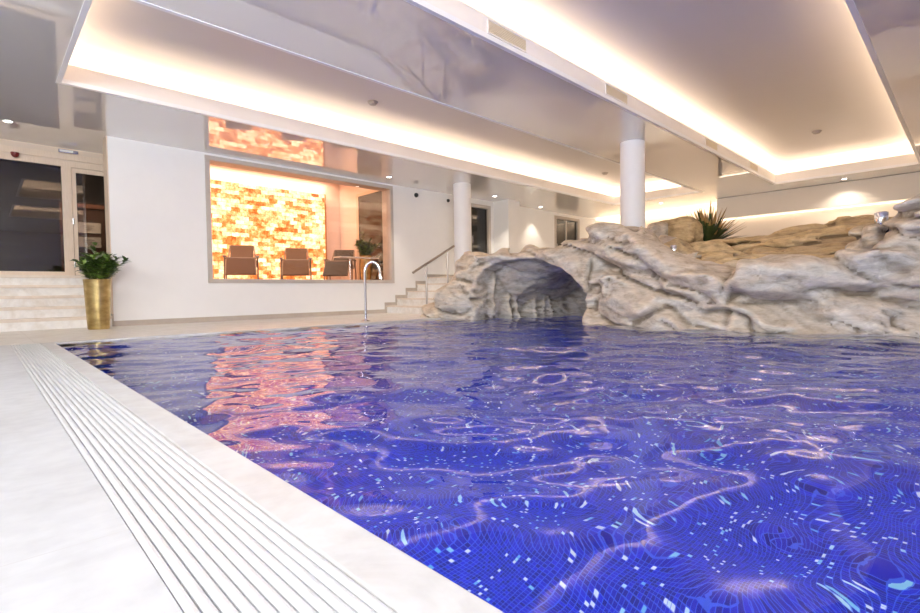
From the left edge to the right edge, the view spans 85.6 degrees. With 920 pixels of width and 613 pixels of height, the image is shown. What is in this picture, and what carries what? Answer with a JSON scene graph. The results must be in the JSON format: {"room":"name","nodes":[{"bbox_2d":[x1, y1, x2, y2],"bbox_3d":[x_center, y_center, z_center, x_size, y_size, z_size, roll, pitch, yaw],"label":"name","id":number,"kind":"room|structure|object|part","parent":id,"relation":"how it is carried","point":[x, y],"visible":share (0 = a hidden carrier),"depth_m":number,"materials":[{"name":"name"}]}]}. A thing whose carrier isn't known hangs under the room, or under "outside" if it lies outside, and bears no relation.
{"room":"spa","nodes":[
{"label":"spa","id":0,"kind":"room"},
{"bbox_2d":[0,139,102,166],"bbox_3d":[-7.873,-2.540,7.382,5.100,0.255,0.120,-3,2,-44],"label":"wall","id":1,"kind":"structure","parent":0,"point":[2,141],"depth_m":8.25,"materials":[{"name":"beige paint"}]},
{"bbox_2d":[10,151,19,157],"bbox_3d":[-7.119,-2.425,7.946,0.110,0.080,0.110,-3,2,-44],"label":"fire alarm","id":2,"kind":"object","parent":1,"relation":"attached to","point":[13,154],"visible":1,"depth_m":7.92,"materials":[{"name":"red plastic"}]},
{"bbox_2d":[0,145,102,164],"bbox_3d":[-7.891,-2.486,7.331,5.000,0.100,0.130,-3,2,-44],"label":"trim","id":3,"kind":"structure","parent":1,"relation":"attached to","point":[4,148],"depth_m":8.28,"materials":[{"name":"brown wood"}]},
{"bbox_2d":[0,153,103,274],"bbox_3d":[-7.948,-1.440,7.293,4.800,1.935,0.090,-3,2,-44],"label":"window","id":4,"kind":"structure","parent":1,"relation":"in","point":[36,213],"depth_m":8.21,"materials":[{"name":"brown wood"}]},
{"bbox_3d":[-8.216,-1.419,7.038,4.060,1.785,0.005,-3,2,-44],"label":"pane","id":5,"kind":"part","parent":4,"relation":"part of","materials":[{"name":"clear glass"}]},
{"bbox_2d":[71,168,106,274],"bbox_3d":[-6.412,-1.480,8.758,0.674,1.860,0.100,-3,2,-44],"label":"door","id":6,"kind":"structure","parent":4,"relation":"attached to","point":[88,198],"depth_m":8.68,"materials":[{"name":"brown wood"}]},
{"bbox_2d":[0,313,428,612],"bbox_3d":[-0.958,0.501,4.648,11.050,0.300,16.000,-3,2,-44],"label":"floor","id":7,"kind":"structure","parent":0,"point":[65,547],"depth_m":1.11,"materials":[{"name":"tile"}]},
{"bbox_2d":[0,275,111,331],"bbox_3d":[-7.604,-0.041,6.786,4.503,0.840,1.372,-3,2,-44],"label":"stairs","id":8,"kind":"structure","parent":7,"relation":"on","point":[27,302],"depth_m":7.68,"materials":[{"name":"beige stone"}]},
{"bbox_2d":[71,242,129,329],"bbox_3d":[-5.272,-0.308,7.318,0.740,1.274,0.707,-3,2,-44],"label":"potted plant","id":9,"kind":"object","parent":7,"relation":"on","point":[97,292],"visible":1,"depth_m":7.16,"materials":[{"name":"green plant"}]},
{"bbox_3d":[-5.305,-0.034,7.279,0.344,0.730,0.344,-3,2,-44],"label":"pot","id":10,"kind":"part","parent":9,"relation":"part of","materials":[{"name":"gold metal"}]},
{"bbox_2d":[360,261,382,321],"bbox_3d":[-1.474,-0.258,8.235,0.372,1.011,0.169,-1,2,3],"label":"spout","id":11,"kind":"object","parent":7,"relation":"on","point":[369,262],"visible":1,"depth_m":8.22,"materials":[{"name":"silver metal"}]},
{"bbox_2d":[386,276,452,313],"bbox_3d":[-0.795,-0.283,11.528,1.328,0.840,1.313,-3,2,-44],"label":"stairs","id":12,"kind":"structure","parent":7,"relation":"on","point":[412,304],"depth_m":11.51,"materials":[{"name":"beige stone"}]},
{"bbox_2d":[412,245,454,303],"bbox_3d":[-0.564,-0.700,10.950,1.230,1.366,0.090,-3,2,-44],"label":"handrail","id":13,"kind":"object","parent":12,"relation":"on","point":[453,246],"visible":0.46,"depth_m":10.81,"materials":[{"name":"metal"}]},
{"bbox_3d":[-0.728,-0.461,10.795,0.040,0.902,0.040,-3,2,-44],"label":"post","id":14,"kind":"part","parent":13,"relation":"part of","materials":[{"name":"metal"}]},
{"bbox_3d":[-0.569,-1.047,10.939,1.230,0.671,0.052,-3,2,-44],"label":"rail","id":15,"kind":"part","parent":13,"relation":"part of","materials":[{"name":"metal"}]},
{"bbox_3d":[-0.280,-0.808,11.223,0.040,0.886,0.040,-3,2,-44],"label":"post","id":16,"kind":"part","parent":13,"relation":"part of","materials":[{"name":"metal"}]},
{"bbox_3d":[-0.725,0.625,1.243,0.234,0.255,10.780,-3,2,-44],"label":"gutter","id":17,"kind":"object","parent":7,"relation":"in","visible":0},
{"bbox_2d":[10,343,394,612],"bbox_3d":[-0.726,0.473,1.237,0.226,0.042,10.775,-3,2,-44],"label":"overflow grating","id":18,"kind":"object","parent":17,"relation":"on","point":[213,550],"visible":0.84,"depth_m":1.05,"materials":[{"name":"white plastic"}]},
{"bbox_2d":[210,164,340,279],"bbox_3d":[-5.302,-1.954,12.450,5.400,2.850,0.285,-3,2,-44],"label":"wall","id":19,"kind":"structure","parent":0,"point":[220,173],"depth_m":13.27,"materials":[{"name":"paint"}]},
{"bbox_2d":[210,180,325,279],"bbox_3d":[-5.378,-1.746,12.077,4.560,2.460,0.120,-3,2,-44],"label":"brick panel","id":20,"kind":"object","parent":19,"relation":"attached to","point":[271,220],"visible":0.43,"depth_m":12.49,"materials":[{"name":"orange stone"}]},
{"bbox_2d":[324,194,327,279],"bbox_3d":[-3.718,-1.829,13.668,0.040,2.480,0.140,-3,2,-44],"label":"trim","id":21,"kind":"structure","parent":19,"relation":"attached to","point":[324,194],"depth_m":13.60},
{"bbox_2d":[107,136,594,320],"bbox_3d":[-0.356,-1.417,13.059,14.680,3.000,0.300,-3,2,-44],"label":"wall","id":22,"kind":"structure","parent":0,"point":[157,196],"depth_m":8.71,"materials":[{"name":"white paint"}]},
{"bbox_2d":[103,136,112,313],"bbox_3d":[-5.637,-1.286,7.952,0.017,2.800,0.300,-3,2,-44],"label":"trim","id":23,"kind":"structure","parent":22,"relation":"attached to","point":[105,150],"depth_m":7.88,"materials":[{"name":"white paint"}]},
{"bbox_2d":[112,274,453,325],"bbox_3d":[-2.629,-0.268,10.661,8.050,0.915,0.016,-3,2,-44],"label":"baseboard","id":24,"kind":"structure","parent":22,"relation":"attached to","point":[312,314],"depth_m":9.51,"materials":[{"name":"beige stone"}]},
{"bbox_2d":[204,155,394,282],"bbox_3d":[-3.137,-1.617,10.341,4.080,2.265,0.335,-3,2,-44],"label":"window","id":25,"kind":"structure","parent":22,"relation":"in","point":[387,191],"depth_m":10.19,"materials":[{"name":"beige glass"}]},
{"bbox_2d":[471,203,490,253],"bbox_3d":[0.517,-1.801,13.758,0.870,2.020,0.140,-3,2,-44],"label":"door","id":26,"kind":"structure","parent":22,"relation":"in","point":[480,214],"depth_m":13.81,"materials":[{"name":"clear glass"}]},
{"bbox_2d":[493,199,519,252],"bbox_3d":[1.331,-1.893,14.091,0.490,2.160,0.550,-3,2,-44],"label":"wall pier","id":27,"kind":"object","parent":22,"relation":"attached to","point":[506,212],"visible":0.64,"depth_m":13.89,"materials":[{"name":"white paint"}]},
{"bbox_2d":[554,215,579,246],"bbox_3d":[3.563,-1.954,16.702,1.450,2.060,0.140,-3,2,-44],"label":"door","id":28,"kind":"structure","parent":22,"relation":"in","point":[565,228],"depth_m":16.64,"materials":[{"name":"clear glass"}]},
{"bbox_3d":[3.562,-1.909,16.706,1.270,1.970,0.006,-3,2,-44],"label":"pane","id":29,"kind":"part","parent":28,"relation":"part of","materials":[{"name":"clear glass"}]},
{"bbox_2d":[339,185,370,279],"bbox_3d":[-2.385,-2.017,13.173,0.200,2.850,2.700,-3,2,-44],"label":"wall","id":30,"kind":"structure","parent":0,"point":[347,194],"depth_m":13.73,"materials":[{"name":"paint"}]},
{"bbox_2d":[356,190,382,279],"bbox_3d":[-2.309,-1.796,12.938,0.030,2.420,1.350,-3,2,-44],"label":"door","id":31,"kind":"structure","parent":30,"relation":"in","point":[369,203],"depth_m":12.91,"materials":[{"name":"glass"}]},
{"bbox_2d":[0,0,919,218],"bbox_3d":[2.340,-3.033,6.943,19.200,0.530,14.800,-3,2,-44],"label":"ceiling","id":32,"kind":"structure","parent":0,"point":[400,44],"depth_m":6.79,"materials":[{"name":"white paint"}]},
{"bbox_2d":[58,149,77,154],"bbox_3d":[-6.633,-2.619,8.406,0.270,0.055,0.060,-3,2,-44],"label":"emergency light","id":33,"kind":"object","parent":32,"relation":"attached to","point":[59,150],"visible":1,"depth_m":8.39,"materials":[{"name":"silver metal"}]},
{"bbox_2d":[367,100,377,105],"bbox_3d":[-1.375,-3.198,7.827,0.170,0.050,0.170,-3,2,-44],"label":"smoke detector","id":34,"kind":"object","parent":32,"relation":"attached to","point":[370,102],"visible":1,"depth_m":7.78,"materials":[{"name":"beige plastic"}]},
{"bbox_2d":[55,0,701,204],"bbox_3d":[0.829,-2.843,9.450,13.060,0.051,2.560,-3,2,-44],"label":"trim","id":35,"kind":"structure","parent":32,"relation":"attached to","point":[86,5],"depth_m":6.68,"materials":[{"name":"white paint"}]},
{"bbox_2d":[63,64,695,202],"bbox_3d":[0.827,-2.963,9.446,13.060,0.190,2.560,-3,2,-44],"label":"light","id":36,"kind":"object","parent":32,"relation":"attached to","point":[73,73],"depth_m":7.90,"materials":[{"name":"paint"}]},
{"bbox_2d":[404,0,919,184],"bbox_3d":[3.849,-2.919,6.610,13.460,0.190,2.680,-3,2,-44],"label":"trim","id":37,"kind":"structure","parent":32,"relation":"attached to","point":[459,9],"depth_m":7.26,"materials":[{"name":"paint"}]},
{"bbox_2d":[487,18,526,52],"bbox_3d":[0.499,-2.820,5.186,0.620,0.145,0.012,-3,2,-44],"label":"vent grille","id":38,"kind":"object","parent":37,"relation":"attached to","point":[494,29],"visible":1,"depth_m":5.17,"materials":[{"name":"metal"}]},
{"bbox_2d":[605,83,627,104],"bbox_3d":[2.138,-2.892,6.769,0.600,0.145,0.012,-3,2,-44],"label":"vent grille","id":39,"kind":"object","parent":37,"relation":"attached to","point":[611,91],"visible":1,"depth_m":6.76,"materials":[{"name":"metal"}]},
{"bbox_2d":[705,137,717,151],"bbox_3d":[4.668,-3.003,9.215,0.600,0.145,0.012,-3,2,-44],"label":"vent grille","id":40,"kind":"object","parent":37,"relation":"attached to","point":[709,143],"visible":1,"depth_m":9.20,"materials":[{"name":"metal"}]},
{"bbox_2d":[749,162,757,171],"bbox_3d":[6.493,-3.083,10.979,0.580,0.145,0.012,-3,2,-44],"label":"vent grille","id":41,"kind":"object","parent":37,"relation":"attached to","point":[752,166],"visible":1,"depth_m":10.96,"materials":[{"name":"metal"}]},
{"bbox_2d":[812,130,821,133],"bbox_3d":[6.907,-3.369,9.616,0.170,0.050,0.170,-3,2,-44],"label":"smoke detector","id":42,"kind":"object","parent":32,"relation":"attached to","point":[815,131],"visible":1,"depth_m":9.57,"materials":[{"name":"beige plastic"}]},
{"bbox_2d":[595,199,906,238],"bbox_3d":[9.355,-1.597,12.850,1.000,3.100,13.500,-3,2,-44],"label":"wall","id":43,"kind":"structure","parent":0,"point":[763,225],"depth_m":13.17,"materials":[{"name":"beige paint"}]},
{"bbox_2d":[596,204,716,219],"bbox_3d":[6.386,-3.081,16.262,0.035,0.040,4.330,-3,2,-44],"label":"light strip","id":44,"kind":"object","parent":43,"relation":"attached to","point":[711,204],"visible":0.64,"depth_m":15.85,"materials":[{"name":"white"}]},
{"bbox_2d":[721,200,904,220],"bbox_3d":[10.484,-2.394,10.902,0.035,0.024,8.950,-3,2,-44],"label":"light strip","id":45,"kind":"object","parent":43,"relation":"attached to","point":[903,200],"visible":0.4,"depth_m":12.45,"materials":[{"name":"white"}]},
{"bbox_2d":[717,172,919,218],"bbox_3d":[10.473,-2.706,10.844,0.090,0.568,9.090,-3,2,-44],"label":"wall panel","id":46,"kind":"object","parent":43,"relation":"attached to","point":[902,186],"visible":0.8,"depth_m":12.28,"materials":[{"name":"white paint"}]},
{"bbox_3d":[2.366,1.054,4.186,8.250,1.430,10.900,-3,2,-44],"label":"basin","id":47,"kind":"object","parent":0,"visible":0},
{"bbox_2d":[54,318,440,343],"bbox_3d":[-1.389,0.403,8.041,8.050,0.300,0.080,-3,2,-44],"label":"coping","id":48,"kind":"object","parent":47,"relation":"on","point":[350,324],"visible":0.22,"depth_m":6.31,"materials":[{"name":"stone"}]},
{"bbox_2d":[40,342,503,612],"bbox_3d":[-0.602,0.597,1.362,0.110,0.300,10.780,-3,2,-44],"label":"coping","id":49,"kind":"object","parent":47,"relation":"on","point":[401,582],"visible":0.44,"depth_m":1.04,"materials":[{"name":"stone"}]},
{"bbox_2d":[57,314,919,612],"bbox_3d":[2.350,0.341,4.160,8.044,0.059,10.704,-3,2,-44],"label":"pool water","id":50,"kind":"object","parent":47,"relation":"in","point":[558,463],"visible":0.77,"depth_m":1.59,"materials":[{"name":"blue liquid"}]},
{"bbox_2d":[420,194,919,336],"bbox_3d":[3.979,-0.434,8.336,9.863,2.040,5.343,1,2,43],"label":"rock grotto","id":51,"kind":"object","parent":47,"relation":"in","point":[844,274],"visible":0.79,"depth_m":6.30,"materials":[{"name":"grey stone"}]},
{"bbox_2d":[620,139,644,227],"bbox_3d":[2.993,-1.802,8.612,0.410,2.049,0.410,-3,2,-44],"label":"column","id":52,"kind":"structure","parent":51,"relation":"on","point":[632,152],"depth_m":8.43,"materials":[{"name":"white paint"}]},
{"bbox_2d":[647,222,667,236],"bbox_3d":[3.814,-1.253,9.622,0.525,0.760,0.491,-3,2,-44],"label":"boulder","id":53,"kind":"object","parent":51,"relation":"on","point":[659,228],"visible":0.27,"depth_m":9.41,"materials":[{"name":"beige stone"}]},
{"bbox_2d":[670,245,676,251],"bbox_3d":[3.096,-0.773,7.198,0.099,0.226,0.095,0,2,34],"label":"spotlight","id":54,"kind":"object","parent":51,"relation":"on","point":[673,247],"visible":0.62,"depth_m":7.15,"materials":[{"name":"silver metal"}]},
{"bbox_2d":[659,216,702,242],"bbox_3d":[4.197,-1.309,9.579,0.583,0.789,0.927,-2,2,-26],"label":"boulder","id":55,"kind":"object","parent":51,"relation":"on","point":[689,229],"visible":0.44,"depth_m":9.20,"materials":[{"name":"beige stone"}]},
{"bbox_2d":[689,241,733,251],"bbox_3d":[3.862,-0.850,8.016,0.991,0.379,0.769,0,2,25],"label":"boulder","id":56,"kind":"object","parent":51,"relation":"on","point":[702,246],"visible":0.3,"depth_m":7.67,"materials":[{"name":"beige stone"}]},
{"bbox_2d":[685,202,746,240],"bbox_3d":[4.718,-1.503,9.436,1.372,1.052,1.593,-3,2,-44],"label":"spiky plant","id":57,"kind":"object","parent":51,"relation":"on","point":[711,231],"visible":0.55,"depth_m":9.28,"materials":[{"name":"green plant"}]},
{"bbox_2d":[874,211,888,232],"bbox_3d":[4.729,-0.926,5.575,0.130,0.266,0.125,0,2,34],"label":"spotlight","id":58,"kind":"object","parent":51,"relation":"on","point":[879,217],"visible":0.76,"depth_m":5.53,"materials":[{"name":"silver metal"}]},
{"bbox_3d":[6.735,-0.252,10.338,7.942,1.040,13.500,-3,2,-44],"label":"floor","id":59,"kind":"structure","parent":0,"visible":0},
{"bbox_2d":[453,182,471,268],"bbox_3d":[0.062,-1.802,11.745,0.410,2.159,0.410,-3,2,-44],"label":"column","id":60,"kind":"structure","parent":59,"relation":"on","point":[462,190],"depth_m":11.56,"materials":[{"name":"white paint"}]},
{"bbox_3d":[-4.339,-0.409,11.380,5.200,0.200,2.800,-3,2,-44],"label":"floor","id":61,"kind":"structure","parent":0,"visible":0},
{"bbox_2d":[222,245,258,278],"bbox_3d":[-4.885,-0.969,11.107,0.740,0.929,1.508,-2,2,-22],"label":"recliner","id":62,"kind":"object","parent":61,"relation":"on","point":[241,261],"visible":0.88,"depth_m":10.74,"materials":[{"name":"brown fabric"}]},
{"bbox_3d":[-5.095,-0.789,10.744,0.034,0.585,0.114,-2,2,-22],"label":"leg","id":63,"kind":"part","parent":62,"relation":"part of","materials":[{"name":"brown metal"}]},
{"bbox_3d":[-5.160,-1.040,10.993,0.076,0.753,1.502,-1,2,-21],"label":"frame","id":64,"kind":"part","parent":62,"relation":"part of","materials":[{"name":"brown metal"}]},
{"bbox_3d":[-5.079,-1.184,11.572,0.500,0.504,0.487,-2,2,-22],"label":"backrest","id":65,"kind":"part","parent":62,"relation":"part of","materials":[{"name":"brown fabric"}]},
{"bbox_3d":[-4.612,-1.055,11.215,0.076,0.753,1.502,-2,2,-23],"label":"frame","id":66,"kind":"part","parent":62,"relation":"part of","materials":[{"name":"brown metal"}]},
{"bbox_3d":[-4.474,-0.805,10.995,0.034,0.585,0.114,-2,2,-22],"label":"leg","id":67,"kind":"part","parent":62,"relation":"part of","materials":[{"name":"brown metal"}]},
{"bbox_2d":[279,248,311,278],"bbox_3d":[-3.961,-1.009,12.007,0.740,0.929,1.508,-1,2,-17],"label":"recliner","id":68,"kind":"object","parent":61,"relation":"on","point":[296,263],"visible":0.87,"depth_m":11.64,"materials":[{"name":"brown fabric"}]},
{"bbox_3d":[-4.202,-0.830,11.664,0.034,0.585,0.114,-1,2,-17],"label":"leg","id":69,"kind":"part","parent":68,"relation":"part of","materials":[{"name":"brown metal"}]},
{"bbox_3d":[-4.112,-1.226,12.487,0.500,0.504,0.487,-1,2,-17],"label":"backrest","id":70,"kind":"part","parent":68,"relation":"part of","materials":[{"name":"brown fabric"}]},
{"bbox_3d":[-3.679,-1.095,12.090,0.076,0.753,1.502,-1,2,-18],"label":"frame","id":71,"kind":"part","parent":68,"relation":"part of","materials":[{"name":"brown metal"}]},
{"bbox_3d":[-3.561,-0.845,11.860,0.034,0.585,0.114,-1,2,-17],"label":"leg","id":72,"kind":"part","parent":68,"relation":"part of","materials":[{"name":"brown metal"}]},
{"bbox_2d":[322,250,356,279],"bbox_3d":[-3.063,-1.043,12.686,0.740,0.929,1.508,-1,2,-4],"label":"recliner","id":73,"kind":"object","parent":61,"relation":"on","point":[336,266],"visible":0.81,"depth_m":12.32,"materials":[{"name":"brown fabric"}]},
{"bbox_3d":[-3.102,-1.262,13.187,0.500,0.504,0.487,-1,2,-4],"label":"backrest","id":74,"kind":"part","parent":73,"relation":"part of","materials":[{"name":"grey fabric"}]},
{"bbox_3d":[-2.769,-1.126,12.703,0.076,0.753,1.502,-1,2,-5],"label":"frame","id":75,"kind":"part","parent":73,"relation":"part of","materials":[{"name":"brown metal"}]},
{"bbox_3d":[-2.708,-0.875,12.453,0.034,0.585,0.114,-1,2,-4],"label":"leg","id":76,"kind":"part","parent":73,"relation":"part of","materials":[{"name":"brown metal"}]},
{"bbox_2d":[334,256,378,279],"bbox_3d":[-2.426,-0.854,11.720,1.050,0.615,0.320,-3,2,-44],"label":"side table","id":77,"kind":"object","parent":61,"relation":"on","point":[348,257],"visible":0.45,"depth_m":11.58,"materials":[{"name":"white paint"}]},
{"bbox_3d":[-2.566,-0.845,11.585,0.027,0.570,0.028,-3,2,-44],"label":"leg","id":78,"kind":"part","parent":77,"relation":"part of","materials":[{"name":"metal"}]},
{"bbox_2d":[354,231,380,279],"bbox_3d":[-2.299,-1.245,12.449,0.744,1.348,0.704,-1,2,8],"label":"potted plant","id":79,"kind":"object","parent":61,"relation":"on","point":[365,250],"visible":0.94,"depth_m":12.37,"materials":[{"name":"green plant"}]},
{"bbox_3d":[-2.361,-0.920,12.477,0.320,0.700,0.320,-3,2,-44],"label":"pot","id":80,"kind":"part","parent":79,"relation":"part of","materials":[{"name":"gold metal"}]}
]}

